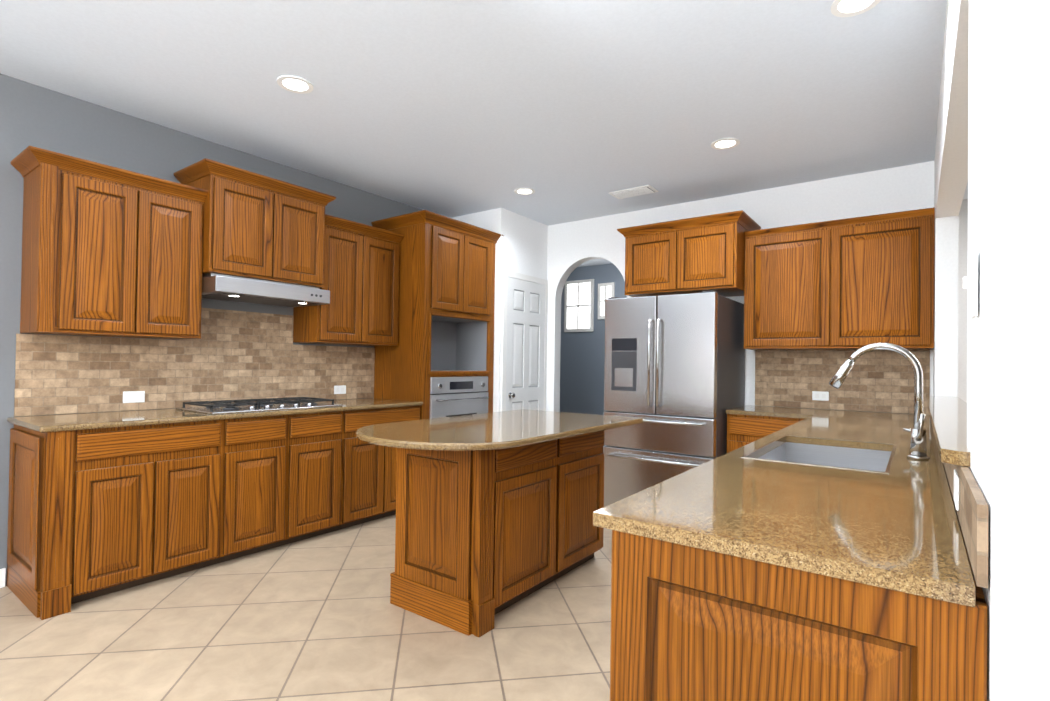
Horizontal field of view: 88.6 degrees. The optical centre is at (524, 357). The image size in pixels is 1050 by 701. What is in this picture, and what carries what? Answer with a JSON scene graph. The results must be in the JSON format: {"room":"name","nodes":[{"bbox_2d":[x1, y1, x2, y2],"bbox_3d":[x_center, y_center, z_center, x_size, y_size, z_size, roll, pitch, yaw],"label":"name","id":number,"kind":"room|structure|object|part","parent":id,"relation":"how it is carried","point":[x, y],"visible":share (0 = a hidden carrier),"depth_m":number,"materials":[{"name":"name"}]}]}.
{"room":"kitchen","nodes":[
{"label":"kitchen","id":0,"kind":"room"},
{"bbox_2d":[0,74,421,585],"bbox_3d":[-2.751,-0.140,3.086,0.120,2.760,8.270,0,-1,36],"label":"wall","id":1,"kind":"structure","parent":0,"point":[34,115],"depth_m":3.16,"materials":[{"name":"grey paint"}]},
{"bbox_2d":[0,568,5,587],"bbox_3d":[-3.921,1.153,1.379,0.011,0.100,3.780,0,-1,36],"label":"baseboard","id":2,"kind":"structure","parent":1,"relation":"attached to","point":[2,576],"depth_m":2.89,"materials":[{"name":"white wood"}]},
{"bbox_2d":[19,147,142,337],"bbox_3d":[-2.499,-0.593,3.028,0.347,0.928,0.428,0,-1,36],"label":"upper cabinet","id":3,"kind":"object","parent":1,"relation":"attached to","point":[109,251],"depth_m":2.90,"materials":[{"name":"brown wood"}]},
{"bbox_2d":[139,174,202,338],"bbox_3d":[-2.267,-0.586,3.345,0.347,0.928,0.357,0,-1,36],"label":"upper cabinet","id":4,"kind":"object","parent":1,"relation":"attached to","point":[170,279],"depth_m":3.24,"materials":[{"name":"brown wood"}]},
{"bbox_2d":[14,308,374,416],"bbox_3d":[-2.071,0.004,3.903,0.010,0.680,2.396,0,-1,36],"label":"backsplash","id":5,"kind":"structure","parent":1,"relation":"attached to","point":[234,355],"depth_m":3.64,"materials":[{"name":"tile"}]},
{"bbox_2d":[123,391,144,402],"bbox_3d":[-2.450,0.248,3.372,0.006,0.072,0.116,0,-1,36],"label":"electrical outlet","id":6,"kind":"object","parent":5,"relation":"attached to","point":[133,396],"visible":1,"depth_m":3.37,"materials":[{"name":"white plastic"}]},
{"bbox_2d":[334,385,345,393],"bbox_3d":[-1.571,0.275,4.575,0.006,0.072,0.116,0,-1,36],"label":"electrical outlet","id":7,"kind":"object","parent":5,"relation":"attached to","point":[340,389],"visible":1,"depth_m":4.58,"materials":[{"name":"white plastic"}]},
{"bbox_2d":[179,159,278,280],"bbox_3d":[-2.005,-0.873,3.634,0.427,0.680,0.403,0,-1,36],"label":"upper cabinet","id":8,"kind":"object","parent":1,"relation":"attached to","point":[241,207],"depth_m":3.48,"materials":[{"name":"brown wood"}]},
{"bbox_2d":[202,273,329,306],"bbox_3d":[-1.862,-0.459,3.770,0.501,0.133,0.799,0,-1,36],"label":"range hood","id":9,"kind":"object","parent":1,"relation":"attached to","point":[215,286],"visible":0.92,"depth_m":3.60,"materials":[{"name":"metal"}]},
{"bbox_2d":[275,180,330,289],"bbox_3d":[-1.767,-0.865,3.959,0.427,0.680,0.402,0,-1,36],"label":"upper cabinet","id":10,"kind":"object","parent":1,"relation":"attached to","point":[303,238],"depth_m":3.84,"materials":[{"name":"brown wood"}]},
{"bbox_2d":[293,216,366,344],"bbox_3d":[-1.568,-0.593,4.302,0.347,0.960,0.391,0,-1,36],"label":"upper cabinet","id":11,"kind":"object","parent":1,"relation":"attached to","point":[340,321],"depth_m":4.21,"materials":[{"name":"brown wood"}]},
{"bbox_2d":[363,226,402,345],"bbox_3d":[-1.337,-0.586,4.618,0.347,0.960,0.391,0,-1,36],"label":"upper cabinet","id":12,"kind":"object","parent":1,"relation":"attached to","point":[380,327],"depth_m":4.52,"materials":[{"name":"brown wood"}]},
{"bbox_2d":[0,514,611,700],"bbox_3d":[0.445,1.327,2.286,10.400,0.100,10.800,0,-1,36],"label":"floor","id":13,"kind":"structure","parent":0,"point":[319,618],"depth_m":2.39,"materials":[{"name":"tile"}]},
{"bbox_2d":[7,421,226,619],"bbox_3d":[-2.302,0.804,3.059,0.638,0.885,0.830,0,-1,36],"label":"base cabinet","id":14,"kind":"object","parent":13,"relation":"on","point":[101,503],"depth_m":2.80,"materials":[{"name":"brown wood"}]},
{"bbox_2d":[7,398,422,432],"bbox_3d":[-1.824,0.361,3.696,0.656,0.030,2.426,0,-1,36],"label":"countertop","id":15,"kind":"structure","parent":14,"relation":"on","point":[60,423],"depth_m":3.23,"materials":[{"name":"beige stone"}]},
{"bbox_2d":[176,397,342,413],"bbox_3d":[-1.798,0.323,3.712,0.515,0.047,0.900,0,-1,36],"label":"cooktop","id":16,"kind":"object","parent":15,"relation":"in","point":[289,403],"depth_m":3.57,"materials":[{"name":"silver metal"}]},
{"bbox_2d":[227,417,290,560],"bbox_3d":[-1.937,0.815,3.560,0.638,0.885,0.410,0,-1,36],"label":"base cabinet","id":17,"kind":"object","parent":13,"relation":"on","point":[258,448],"depth_m":3.39,"materials":[{"name":"brown wood"}]},
{"bbox_2d":[291,413,346,542],"bbox_3d":[-1.692,0.823,3.895,0.638,0.885,0.420,0,-1,36],"label":"base cabinet","id":18,"kind":"object","parent":13,"relation":"on","point":[318,440],"depth_m":3.73,"materials":[{"name":"brown wood"}]},
{"bbox_2d":[347,405,419,527],"bbox_3d":[-1.345,0.833,4.370,0.638,0.885,0.756,0,-1,36],"label":"base cabinet","id":19,"kind":"object","parent":13,"relation":"on","point":[371,468],"depth_m":4.08,"materials":[{"name":"brown wood"}]},
{"bbox_2d":[371,210,502,419],"bbox_3d":[-0.809,0.041,5.042,0.705,2.500,1.045,0,-1,36],"label":"tall cabinet","id":20,"kind":"object","parent":13,"relation":"on","point":[438,361],"visible":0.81,"depth_m":4.75,"materials":[{"name":"brown wood"}]},
{"bbox_2d":[430,376,488,418],"bbox_3d":[-0.761,0.522,4.996,0.568,0.692,0.747,0,-1,36],"label":"oven","id":21,"kind":"object","parent":20,"relation":"in","point":[450,396],"depth_m":4.82,"materials":[{"name":"metal"}]},
{"bbox_2d":[390,429,607,636],"bbox_3d":[-0.085,0.836,3.114,0.603,0.886,1.266,0,-1,36],"label":"kitchen island","id":22,"kind":"object","parent":13,"relation":"on","point":[494,512],"depth_m":2.66,"materials":[{"name":"brown wood"}]},
{"bbox_2d":[356,409,642,460],"bbox_3d":[-0.123,0.376,2.958,0.920,0.030,1.660,0,-1,36],"label":"island countertop","id":23,"kind":"structure","parent":22,"relation":"on","point":[473,435],"depth_m":2.64,"materials":[{"name":"beige stone"}]},
{"bbox_2d":[603,290,744,506],"bbox_3d":[1.248,0.413,4.505,0.900,1.802,0.924,0,-1,36],"label":"refrigerator","id":24,"kind":"object","parent":13,"relation":"on","point":[674,371],"visible":0.83,"depth_m":4.16,"materials":[{"name":"silver metal"}]},
{"bbox_3d":[0.997,0.247,4.161,0.781,1.111,0.067,0,-1,36],"label":"handle","id":25,"kind":"part","parent":24,"relation":"part of","materials":[{"name":"silver metal"}]},
{"bbox_2d":[593,343,986,700],"bbox_3d":[1.543,0.624,2.538,0.669,1.343,3.817,0,-1,36],"label":"kitchen peninsula","id":26,"kind":"object","parent":13,"relation":"on","point":[788,554],"depth_m":0.93,"materials":[{"name":"beige stone"}]},
{"bbox_2d":[741,435,896,472],"bbox_3d":[1.196,0.491,2.141,0.461,0.245,0.816,0,-1,36],"label":"sink","id":27,"kind":"object","parent":26,"relation":"in","point":[851,455],"depth_m":2.42,"materials":[{"name":"metal"}]},
{"bbox_2d":[829,343,929,459],"bbox_3d":[1.388,0.159,2.116,0.324,0.428,0.318,0,-1,36],"label":"faucet","id":28,"kind":"object","parent":26,"relation":"on","point":[918,444],"depth_m":1.98,"materials":[{"name":"silver metal"}]},
{"bbox_2d":[0,0,967,266],"bbox_3d":[0.486,-1.533,2.320,10.400,0.100,10.800,0,-1,36],"label":"ceiling","id":29,"kind":"structure","parent":0,"point":[570,110],"depth_m":2.95,"materials":[{"name":"white paint"}]},
{"bbox_2d":[277,75,312,93],"bbox_3d":[-1.258,-1.494,2.949,0.184,0.006,0.184,0,-1,36],"label":"recessed light","id":30,"kind":"object","parent":29,"relation":"in","point":[295,84],"visible":0.98,"depth_m":2.95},
{"bbox_2d":[514,188,534,194],"bbox_3d":[-0.003,-1.455,4.719,0.184,0.006,0.184,0,-1,36],"label":"recessed light","id":31,"kind":"object","parent":29,"relation":"in","point":[524,191],"visible":0.96,"depth_m":4.72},
{"bbox_2d":[608,185,658,198],"bbox_3d":[0.945,-1.438,4.695,0.380,0.014,0.200,0,-1,36],"label":"ceiling vent","id":32,"kind":"object","parent":29,"relation":"in","point":[635,191],"visible":0.98,"depth_m":4.67,"materials":[{"name":"white metal"}]},
{"bbox_2d":[711,138,739,149],"bbox_3d":[1.358,-1.448,3.651,0.184,0.006,0.184,0,-1,36],"label":"recessed light","id":33,"kind":"object","parent":29,"relation":"in","point":[724,143],"visible":0.98,"depth_m":3.65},
{"bbox_2d":[831,0,880,16],"bbox_3d":[1.367,-1.465,2.221,0.184,0.006,0.184,0,-1,36],"label":"recessed light","id":34,"kind":"object","parent":29,"relation":"in","point":[845,8],"visible":1,"depth_m":2.25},
{"bbox_2d":[452,208,547,411],"bbox_3d":[-0.258,-0.072,5.806,0.700,2.760,0.935,0,-1,36],"label":"wall","id":35,"kind":"structure","parent":0,"point":[521,244],"depth_m":5.37,"materials":[{"name":"white paint"}]},
{"bbox_2d":[501,270,547,410],"bbox_3d":[0.022,0.230,5.531,0.072,2.158,0.768,0,-1,36],"label":"pantry door","id":36,"kind":"structure","parent":35,"relation":"in","point":[507,274],"depth_m":5.28,"materials":[{"name":"white wood"}]},
{"bbox_3d":[-0.128,0.374,5.314,0.056,0.056,0.056,0,-1,36],"label":"knob","id":37,"kind":"part","parent":36,"relation":"part of","materials":[{"name":"silver metal"}]},
{"bbox_2d":[506,277,545,410],"bbox_3d":[0.006,0.257,5.557,0.016,2.089,0.667,0,-1,36],"label":"door leaf","id":38,"kind":"structure","parent":36,"relation":"attached to","point":[525,361],"depth_m":5.54,"materials":[{"name":"white wood"}]},
{"bbox_2d":[560,263,626,446],"bbox_3d":[1.934,-0.019,7.620,6.500,2.760,0.120,0,-1,36],"label":"wall","id":39,"kind":"structure","parent":0,"point":[582,355],"depth_m":8.26,"materials":[{"name":"paint"}]},
{"bbox_2d":[564,279,614,331],"bbox_3d":[0.974,-0.795,8.232,0.860,0.800,0.045,0,-1,36],"label":"window","id":40,"kind":"structure","parent":39,"relation":"in","point":[579,307],"depth_m":8.28,"materials":[{"name":"white glass"}]},
{"bbox_2d":[546,161,933,412],"bbox_3d":[1.675,-0.055,4.899,3.492,2.760,0.120,0,-1,36],"label":"wall","id":41,"kind":"structure","parent":0,"point":[572,246],"depth_m":4.63,"materials":[{"name":"white paint"}]},
{"bbox_2d":[617,210,760,296],"bbox_3d":[1.408,-0.832,4.660,1.055,0.580,0.602,0,-1,36],"label":"upper cabinet","id":42,"kind":"object","parent":41,"relation":"attached to","point":[700,254],"visible":0.96,"depth_m":4.41,"materials":[{"name":"brown wood"}]},
{"bbox_2d":[744,207,934,349],"bbox_3d":[2.359,-0.537,4.117,1.224,0.945,0.349,0,-1,36],"label":"upper cabinet","id":43,"kind":"object","parent":41,"relation":"attached to","point":[856,283],"visible":0.98,"depth_m":3.94,"materials":[{"name":"brown wood"}]},
{"bbox_2d":[755,350,929,414],"bbox_3d":[2.447,0.176,4.245,1.192,0.472,0.011,0,-1,36],"label":"backsplash","id":44,"kind":"structure","parent":41,"relation":"attached to","point":[878,380],"depth_m":4.22,"materials":[{"name":"tile"}]},
{"bbox_2d":[812,391,828,400],"bbox_3d":[2.358,0.308,4.296,0.116,0.072,0.006,0,-1,36],"label":"electrical outlet","id":45,"kind":"object","parent":44,"relation":"attached to","point":[820,395],"visible":1,"depth_m":4.29,"materials":[{"name":"white plastic"}]},
{"bbox_2d":[958,199,967,402],"bbox_3d":[5.360,-0.016,3.755,3.807,2.760,0.120,0,-1,36],"label":"wall","id":46,"kind":"structure","parent":0,"point":[962,297],"depth_m":4.76,"materials":[{"name":"white paint"}]},
{"bbox_2d":[933,0,1049,700],"bbox_3d":[0.599,-0.122,0.566,0.120,2.760,8.150,0,-1,36],"label":"wall","id":47,"kind":"structure","parent":0,"point":[992,147],"depth_m":0.69,"materials":[{"name":"white paint"}]},
{"bbox_2d":[926,395,970,466],"bbox_3d":[1.834,0.240,2.303,0.165,0.030,2.975,0,-1,36],"label":"sill ledge","id":48,"kind":"object","parent":47,"relation":"on","point":[948,416],"visible":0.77,"depth_m":1.60,"materials":[{"name":"paint"}]},
{"bbox_2d":[943,463,987,587],"bbox_3d":[1.809,0.319,2.344,0.013,0.124,3.795,0,-1,36],"label":"backsplash","id":49,"kind":"structure","parent":47,"relation":"attached to","point":[972,513],"depth_m":0.88,"materials":[{"name":"stone"}]},
{"bbox_2d":[954,469,958,510],"bbox_3d":[0.969,0.296,1.209,0.004,0.072,0.116,0,-1,36],"label":"electrical outlet","id":50,"kind":"object","parent":49,"relation":"attached to","point":[956,489],"visible":0.98,"depth_m":1.17,"materials":[{"name":"white plastic"}]},
{"bbox_2d":[963,250,977,318],"bbox_3d":[0.827,-0.133,1.000,0.019,0.120,0.072,0,-1,36],"label":"light switch","id":51,"kind":"object","parent":47,"relation":"attached to","point":[971,282],"visible":0.98,"depth_m":0.98,"materials":[{"name":"white plastic"}]}
]}

